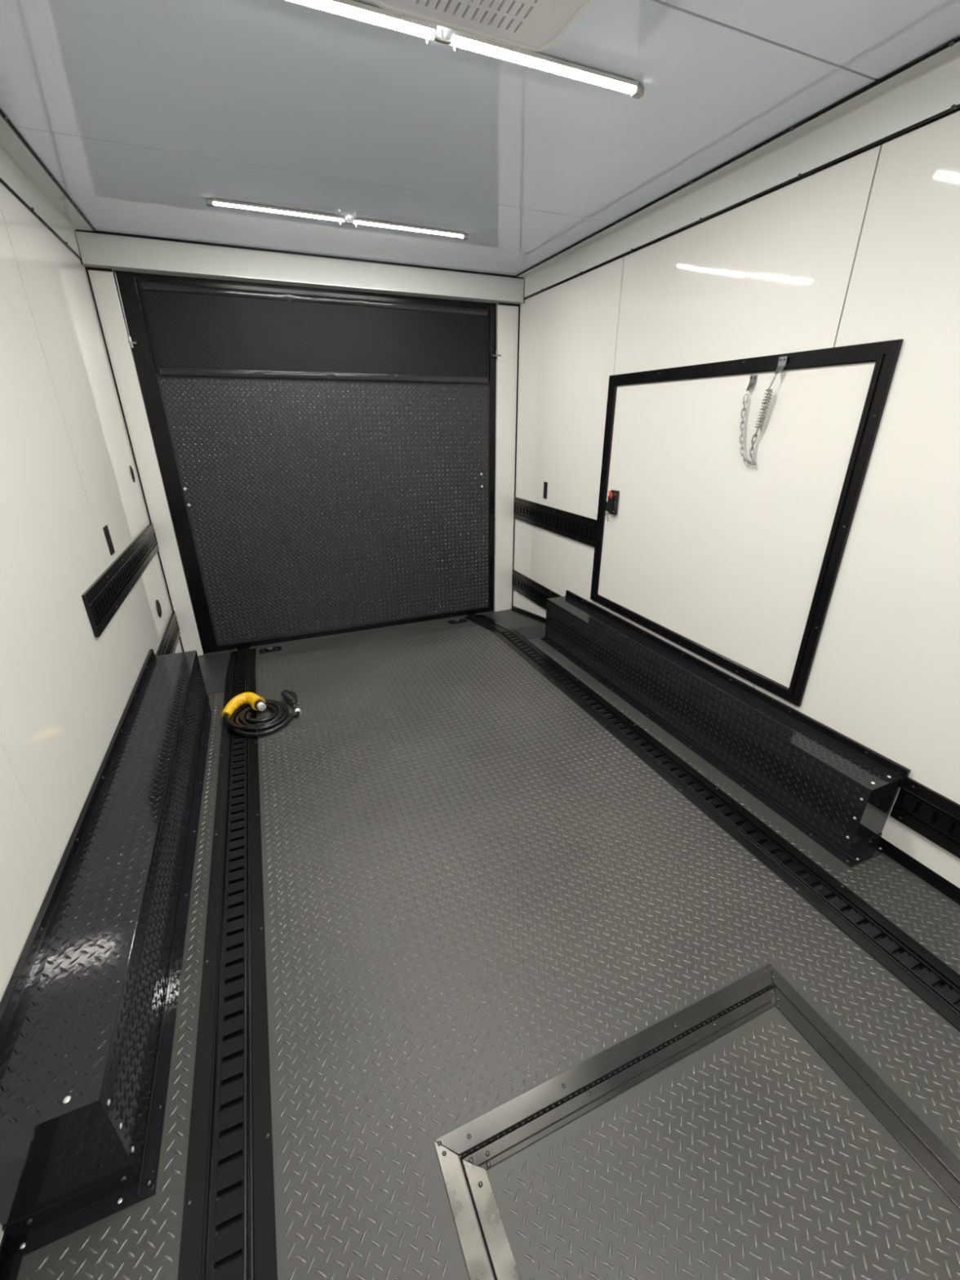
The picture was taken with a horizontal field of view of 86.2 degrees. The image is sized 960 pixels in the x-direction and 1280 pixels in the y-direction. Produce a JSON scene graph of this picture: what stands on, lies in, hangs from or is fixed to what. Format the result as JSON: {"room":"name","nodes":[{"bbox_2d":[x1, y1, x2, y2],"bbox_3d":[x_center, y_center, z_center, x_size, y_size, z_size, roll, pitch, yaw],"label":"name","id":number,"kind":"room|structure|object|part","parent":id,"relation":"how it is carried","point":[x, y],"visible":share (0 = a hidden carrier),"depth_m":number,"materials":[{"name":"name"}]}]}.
{"room":"cargo space","nodes":[
{"label":"cargo space","id":0,"kind":"room"},
{"bbox_2d":[0,182,182,1244],"bbox_3d":[-0.476,0.510,-0.390,0.030,2.392,8.450,-10,25,-21],"label":"wall","id":1,"kind":"structure","parent":0,"point":[66,456],"depth_m":1.69,"materials":[{"name":"white"}]},
{"bbox_2d":[0,1232,27,1279],"bbox_3d":[0.164,2.061,-1.293,0.028,0.034,5.299,-10,25,-21],"label":"baseboard","id":2,"kind":"structure","parent":1,"relation":"attached to","point":[11,1254],"depth_m":0.93,"materials":[{"name":"black metal"}]},
{"bbox_3d":[-0.883,0.118,0.530,0.008,2.392,1.216,-10,25,-21],"label":"wall panel","id":3,"kind":"part","parent":1,"relation":"part of","materials":[{"name":"white"}]},
{"bbox_2d":[0,177,82,260],"bbox_3d":[-0.414,-0.428,-0.909,0.019,0.018,8.200,-10,25,-21],"label":"trim","id":4,"kind":"structure","parent":1,"relation":"attached to","point":[2,182],"depth_m":2.00,"materials":[{"name":"grey metal"}]},
{"bbox_2d":[0,115,93,255],"bbox_3d":[-0.373,-0.490,-0.917,0.094,0.123,8.200,-10,25,-21],"label":"trim","id":5,"kind":"structure","parent":1,"relation":"attached to","point":[19,168],"depth_m":2.00,"materials":[{"name":"white"}]},
{"bbox_3d":[-1.354,-0.323,1.561,0.008,2.392,1.214,-10,25,-21],"label":"wall panel","id":6,"kind":"part","parent":1,"relation":"part of","materials":[{"name":"white"}]},
{"bbox_3d":[-1.838,-0.775,2.621,0.008,2.392,1.274,-10,25,-21],"label":"wall panel","id":7,"kind":"part","parent":1,"relation":"part of","materials":[{"name":"white"}]},
{"bbox_2d":[102,524,115,555],"bbox_3d":[-1.633,-0.440,2.259,0.008,0.122,0.062,-10,25,-21],"label":"wall outlet","id":8,"kind":"object","parent":1,"relation":"attached to","point":[105,528],"visible":1,"depth_m":2.25,"materials":[{"name":"black plastic"}]},
{"bbox_2d":[109,541,113,550],"bbox_3d":[-1.630,-0.418,2.269,0.002,0.032,0.035,-10,25,-21],"label":"socket","id":9,"kind":"object","parent":8,"relation":"attached to","point":[111,547],"depth_m":2.26,"materials":[{"name":"black plastic"}]},
{"bbox_2d":[81,522,159,637],"bbox_3d":[-1.718,-0.365,2.526,0.018,0.163,1.544,-10,25,-21],"label":"track","id":10,"kind":"object","parent":1,"relation":"attached to","point":[104,597],"visible":1,"depth_m":2.25,"materials":[{"name":"black metal"}]},
{"bbox_2d":[129,466,135,482],"bbox_3d":[-1.962,-0.937,2.896,0.008,0.090,0.040,-10,25,-21],"label":"port","id":11,"kind":"object","parent":1,"relation":"attached to","point":[131,467],"visible":1,"depth_m":2.89,"materials":[{"name":"black plastic"}]},
{"bbox_2d":[155,600,161,617],"bbox_3d":[-1.871,-0.183,2.988,0.008,0.104,0.100,-10,25,-21],"label":"port","id":12,"kind":"object","parent":1,"relation":"attached to","point":[157,603],"visible":1,"depth_m":2.97,"materials":[{"name":"black plastic"}]},
{"bbox_2d":[155,611,180,656],"bbox_3d":[-1.853,0.038,3.050,0.018,0.163,0.842,-10,25,-21],"label":"track","id":13,"kind":"object","parent":1,"relation":"attached to","point":[168,644],"visible":0.64,"depth_m":3.13,"materials":[{"name":"black metal"}]},
{"bbox_2d":[74,229,524,655],"bbox_3d":[-0.893,-1.127,3.547,2.500,2.464,0.246,-10,25,-21],"label":"door frame","id":14,"kind":"structure","parent":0,"point":[101,252],"depth_m":3.06,"materials":[{"name":"white paint"}]},
{"bbox_2d":[0,108,96,232],"bbox_3d":[-0.328,-0.550,-0.926,0.018,0.019,8.194,-10,25,-21],"label":"trim","id":15,"kind":"structure","parent":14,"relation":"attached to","point":[2,114],"depth_m":1.88,"materials":[{"name":"grey metal"}]},
{"bbox_3d":[-2.001,-1.953,2.553,0.005,0.137,0.008,-10,25,-21],"label":"header trim","id":16,"kind":"part","parent":14,"relation":"part of","materials":[{"name":"white metal"}]},
{"bbox_3d":[-1.978,-1.922,2.659,0.116,0.012,0.008,-10,25,-21],"label":"post trim","id":17,"kind":"part","parent":14,"relation":"part of","materials":[{"name":"metal"}]},
{"bbox_3d":[-2.024,-0.898,3.075,0.008,2.222,0.009,-10,25,-21],"label":"post trim","id":18,"kind":"part","parent":14,"relation":"part of","materials":[{"name":"white metal"}]},
{"bbox_3d":[-2.002,-0.936,3.152,0.116,2.230,0.135,-10,25,-21],"label":"post","id":19,"kind":"part","parent":14,"relation":"part of","materials":[{"name":"white paint"}]},
{"bbox_3d":[-0.851,-2.212,2.963,2.496,0.010,0.010,-10,25,-21],"label":"header trim","id":20,"kind":"part","parent":14,"relation":"part of","materials":[{"name":"white metal"}]},
{"bbox_2d":[112,270,501,653],"bbox_3d":[-0.912,-1.102,3.543,2.272,2.222,0.086,-10,25,-21],"label":"door","id":21,"kind":"structure","parent":14,"relation":"in","point":[326,457],"depth_m":3.42,"materials":[{"name":"grey metal"}]},
{"bbox_3d":[-1.892,-0.935,3.161,0.092,2.222,0.020,-10,25,-21],"label":"rail","id":22,"kind":"part","parent":21,"relation":"part of","materials":[{"name":"black metal"}]},
{"bbox_3d":[-0.894,-2.107,3.119,2.081,0.042,0.014,-10,25,-21],"label":"rail","id":23,"kind":"part","parent":21,"relation":"part of","materials":[{"name":"black metal"}]},
{"bbox_3d":[-0.890,-0.906,3.635,2.081,1.710,0.012,-10,25,-21],"label":"panel","id":24,"kind":"part","parent":21,"relation":"part of","materials":[{"name":"grey metal"}]},
{"bbox_3d":[-0.886,-0.101,3.976,2.081,0.041,0.020,-10,25,-21],"label":"rail","id":25,"kind":"part","parent":21,"relation":"part of","materials":[{"name":"black metal"}]},
{"bbox_3d":[0.092,-1.268,3.924,0.048,2.222,0.020,-10,25,-21],"label":"rail","id":26,"kind":"part","parent":21,"relation":"part of","materials":[{"name":"black metal"}]},
{"bbox_3d":[0.175,-1.301,3.990,0.162,2.230,0.135,-10,25,-21],"label":"post","id":27,"kind":"part","parent":14,"relation":"part of","materials":[{"name":"white metal"}]},
{"bbox_3d":[0.199,-2.288,3.496,0.162,0.012,0.008,-10,25,-21],"label":"post trim","id":28,"kind":"part","parent":14,"relation":"part of","materials":[{"name":"metal"}]},
{"bbox_3d":[0.273,-1.284,3.958,0.008,2.222,0.009,-10,25,-21],"label":"post trim","id":29,"kind":"part","parent":14,"relation":"part of","materials":[{"name":"white metal"}]},
{"bbox_2d":[515,35,959,277],"bbox_3d":[1.820,-0.910,-0.099,0.018,0.019,8.194,-10,25,-21],"label":"trim","id":30,"kind":"structure","parent":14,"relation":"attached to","point":[957,39],"depth_m":1.68,"materials":[{"name":"grey metal"}]},
{"bbox_2d":[0,0,959,275],"bbox_3d":[0.687,-0.791,-0.415,2.540,0.030,8.450,-10,25,-21],"label":"ceiling","id":31,"kind":"structure","parent":0,"point":[144,113],"depth_m":1.57,"materials":[{"name":"grey"}]},
{"bbox_3d":[-0.685,-2.065,2.596,2.500,0.008,1.276,-10,25,-21],"label":"panel","id":32,"kind":"part","parent":31,"relation":"part of","materials":[{"name":"white"}]},
{"bbox_2d":[205,198,468,239],"bbox_3d":[-0.617,-1.964,2.405,1.204,0.036,0.040,-10,25,-21],"label":"light bar","id":33,"kind":"object","parent":31,"relation":"attached to","point":[210,202],"visible":1,"depth_m":2.36,"materials":[{"name":"grey plastic"}]},
{"bbox_2d":[214,201,343,222],"bbox_3d":[-0.891,-1.918,2.299,0.542,0.004,0.036,-10,25,-21],"label":"diffuser","id":34,"kind":"object","parent":33,"relation":"attached to","point":[231,204],"depth_m":2.29,"materials":[{"name":"white plastic"}]},
{"bbox_2d":[353,220,462,237],"bbox_3d":[-0.343,-2.010,2.510,0.542,0.004,0.036,-10,25,-21],"label":"diffuser","id":35,"kind":"object","parent":33,"relation":"attached to","point":[379,224],"depth_m":2.50,"materials":[{"name":"white plastic"}]},
{"bbox_2d":[284,0,644,98],"bbox_3d":[-0.092,-1.472,1.253,1.204,0.036,0.040,-10,25,-21],"label":"light bar","id":36,"kind":"object","parent":31,"relation":"attached to","point":[351,9],"visible":0.99,"depth_m":1.27,"materials":[{"name":"grey plastic"}]},
{"bbox_2d":[288,0,434,39],"bbox_3d":[-0.366,-1.426,1.148,0.542,0.004,0.036,-10,25,-21],"label":"diffuser","id":37,"kind":"object","parent":36,"relation":"attached to","point":[351,9],"depth_m":1.19,"materials":[{"name":"white plastic"}]},
{"bbox_2d":[451,35,635,93],"bbox_3d":[0.182,-1.518,1.359,0.542,0.004,0.036,-10,25,-21],"label":"diffuser","id":38,"kind":"object","parent":36,"relation":"attached to","point":[473,43],"depth_m":1.34,"materials":[{"name":"white plastic"}]},
{"bbox_2d":[372,0,591,51],"bbox_3d":[0.048,-1.373,1.015,0.475,0.023,0.490,-10,25,-21],"label":"ceiling vent","id":39,"kind":"object","parent":31,"relation":"in","point":[531,25],"visible":1,"depth_m":1.18,"materials":[{"name":"white plastic"}]},
{"bbox_3d":[0.271,-1.171,0.503,2.500,0.008,1.212,-10,25,-21],"label":"panel","id":40,"kind":"part","parent":31,"relation":"part of","materials":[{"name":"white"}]},
{"bbox_2d":[16,609,959,1279],"bbox_3d":[0.694,1.378,0.515,2.500,0.139,8.450,-10,25,-21],"label":"floor","id":41,"kind":"structure","parent":0,"point":[476,891],"depth_m":1.52,"materials":[{"name":"grey metal"}]},
{"bbox_2d":[0,648,213,1256],"bbox_3d":[-1.170,0.575,1.827,0.238,0.338,2.169,-10,25,-21],"label":"cover","id":42,"kind":"object","parent":41,"relation":"on","point":[89,1002],"visible":1,"depth_m":1.15,"materials":[{"name":"black metal"}]},
{"bbox_2d":[198,652,231,694],"bbox_3d":[-1.730,0.210,3.192,0.291,0.092,0.788,-10,25,-21],"label":"plate","id":43,"kind":"object","parent":41,"relation":"on","point":[214,668],"visible":0.48,"depth_m":3.18,"materials":[{"name":"grey metal"}]},
{"bbox_2d":[177,648,277,1279],"bbox_3d":[-0.839,0.812,1.785,0.163,0.106,4.300,-10,25,-21],"label":"floor track","id":44,"kind":"object","parent":41,"relation":"on","point":[228,1230],"visible":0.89,"depth_m":1.23,"materials":[{"name":"black metal"}]},
{"bbox_2d":[221,689,301,738],"bbox_3d":[-1.105,0.368,2.592,0.370,0.098,0.378,-10,25,-21],"label":"power cord","id":45,"kind":"object","parent":41,"relation":"on","point":[242,704],"visible":1,"depth_m":2.60,"materials":[{"name":"black rubber"}]},
{"bbox_2d":[259,646,281,653],"bbox_3d":[-1.466,0.068,3.584,0.144,0.025,0.108,-10,25,-21],"label":"ring","id":46,"kind":"object","parent":41,"relation":"on","point":[271,649],"visible":1,"depth_m":3.57,"materials":[{"name":"black metal"}]},
{"bbox_2d":[447,618,468,624],"bbox_3d":[-0.175,-0.149,4.080,0.144,0.025,0.108,-10,25,-21],"label":"ring","id":47,"kind":"object","parent":41,"relation":"on","point":[457,620],"visible":1,"depth_m":4.06,"materials":[{"name":"black metal"}]},
{"bbox_2d":[483,609,545,639],"bbox_3d":[0.308,-0.132,3.976,0.288,0.092,0.788,-10,25,-21],"label":"plate","id":48,"kind":"object","parent":41,"relation":"on","point":[529,628],"visible":0.83,"depth_m":3.89,"materials":[{"name":"grey metal"}]},
{"bbox_2d":[433,964,959,1279],"bbox_3d":[0.624,1.241,0.678,0.986,0.027,1.380,-10,25,-21],"label":"floor hatch","id":49,"kind":"object","parent":41,"relation":"on","point":[744,1147],"visible":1,"depth_m":1.05,"materials":[{"name":"grey metal"}]},
{"bbox_2d":[464,614,959,1031],"bbox_3d":[0.776,0.541,2.406,0.163,0.106,4.300,-10,25,-21],"label":"floor track","id":50,"kind":"object","parent":41,"relation":"on","point":[926,975],"visible":1,"depth_m":1.79,"materials":[{"name":"black metal"}]},
{"bbox_2d":[540,590,911,867],"bbox_3d":[0.931,0.220,2.635,0.196,0.342,2.169,-10,25,-21],"label":"cover","id":51,"kind":"object","parent":41,"relation":"on","point":[841,793],"visible":1,"depth_m":2.14,"materials":[{"name":"black metal"}]},
{"bbox_2d":[512,111,959,888],"bbox_3d":[1.857,0.119,0.508,0.030,2.392,8.450,-10,25,-21],"label":"wall","id":52,"kind":"structure","parent":0,"point":[864,247],"depth_m":1.74,"materials":[{"name":"white"}]},
{"bbox_2d":[509,605,546,623],"bbox_3d":[0.430,-0.164,4.011,0.028,0.122,0.847,-10,25,-21],"label":"baseboard","id":53,"kind":"structure","parent":52,"relation":"attached to","point":[543,620],"depth_m":4.11,"materials":[{"name":"black metal"}]},
{"bbox_2d":[511,569,562,609],"bbox_3d":[0.436,-0.357,3.926,0.018,0.163,0.842,-10,25,-21],"label":"track","id":54,"kind":"object","parent":52,"relation":"attached to","point":[534,591],"visible":0.76,"depth_m":3.99,"materials":[{"name":"black metal"}]},
{"bbox_2d":[542,481,547,498],"bbox_3d":[0.456,-1.048,3.586,0.008,0.112,0.046,-10,25,-21],"label":"wall outlet","id":55,"kind":"object","parent":52,"relation":"attached to","point":[545,484],"visible":1,"depth_m":3.58,"materials":[{"name":"black plastic"}]},
{"bbox_2d":[513,497,596,546],"bbox_3d":[0.487,-0.845,3.581,0.018,0.163,1.113,-10,25,-21],"label":"track","id":56,"kind":"object","parent":52,"relation":"attached to","point":[582,529],"visible":1,"depth_m":3.49,"materials":[{"name":"black metal"}]},
{"bbox_3d":[0.475,-1.163,3.510,0.008,2.392,1.274,-10,25,-21],"label":"wall panel","id":57,"kind":"part","parent":52,"relation":"part of","materials":[{"name":"white"}]},
{"bbox_3d":[0.958,-0.711,2.451,0.008,2.392,1.212,-10,25,-21],"label":"wall panel","id":58,"kind":"part","parent":52,"relation":"part of","materials":[{"name":"white"}]},
{"bbox_2d":[518,41,959,297],"bbox_3d":[1.854,-0.865,-0.061,0.074,0.121,8.200,-10,25,-21],"label":"trim","id":59,"kind":"structure","parent":52,"relation":"attached to","point":[930,87],"depth_m":1.75,"materials":[{"name":"white metal"}]},
{"bbox_2d":[524,103,959,299],"bbox_3d":[1.886,-0.816,-0.025,0.019,0.018,8.200,-10,25,-21],"label":"trim","id":60,"kind":"structure","parent":52,"relation":"attached to","point":[953,108],"depth_m":1.77,"materials":[{"name":"grey metal"}]},
{"bbox_2d":[590,338,903,706],"bbox_3d":[0.971,-0.579,2.398,0.048,1.270,1.454,-10,25,-21],"label":"door","id":61,"kind":"structure","parent":52,"relation":"in","point":[732,562],"depth_m":2.16,"materials":[{"name":"white"}]},
{"bbox_3d":[0.716,-0.832,2.989,0.020,1.270,0.072,-10,25,-21],"label":"frame","id":62,"kind":"part","parent":61,"relation":"part of","materials":[{"name":"black metal"}]},
{"bbox_3d":[0.727,-0.771,2.952,0.016,0.050,0.022,-10,25,-21],"label":"strike plate","id":63,"kind":"part","parent":61,"relation":"part of","materials":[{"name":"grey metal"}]},
{"bbox_3d":[0.735,-0.769,2.897,0.010,0.090,0.040,-10,25,-21],"label":"latch lever","id":64,"kind":"part","parent":61,"relation":"part of","materials":[{"name":"black plastic"}]},
{"bbox_3d":[0.985,-0.023,2.642,0.020,0.055,1.454,-10,25,-21],"label":"frame","id":65,"kind":"part","parent":61,"relation":"part of","materials":[{"name":"black metal"}]},
{"bbox_3d":[0.982,-1.140,2.163,0.020,0.055,1.454,-10,25,-21],"label":"frame","id":66,"kind":"part","parent":61,"relation":"part of","materials":[{"name":"black metal"}]},
{"bbox_2d":[739,355,787,465],"bbox_3d":[1.071,-0.877,1.988,0.035,0.378,0.158,-7,24,-16],"label":"chain","id":67,"kind":"object","parent":61,"relation":"hanging from","point":[782,360],"visible":1,"depth_m":1.99,"materials":[{"name":"silver metal"}]},
{"bbox_3d":[1.081,-0.898,1.934,0.008,0.191,0.046,-4,23,-8],"label":"rod","id":68,"kind":"part","parent":67,"relation":"part of","materials":[{"name":"silver metal"}]},
{"bbox_3d":[1.254,-0.328,1.809,0.020,1.270,0.055,-10,25,-21],"label":"frame","id":69,"kind":"part","parent":61,"relation":"part of","materials":[{"name":"black metal"}]},
{"bbox_3d":[1.430,-0.270,1.418,0.008,2.392,1.213,-10,25,-21],"label":"wall panel","id":70,"kind":"part","parent":52,"relation":"part of","materials":[{"name":"white"}]},
{"bbox_2d":[874,836,959,905],"bbox_3d":[2.443,1.679,-0.416,0.028,0.034,5.299,-10,25,-21],"label":"baseboard","id":71,"kind":"structure","parent":52,"relation":"attached to","point":[924,873],"depth_m":1.72,"materials":[{"name":"black metal"}]},
{"bbox_2d":[889,777,959,858],"bbox_3d":[1.699,0.790,1.145,0.018,0.163,1.418,-10,25,-21],"label":"track","id":72,"kind":"object","parent":52,"relation":"attached to","point":[933,815],"visible":1,"depth_m":1.66,"materials":[{"name":"black metal"}]}
]}

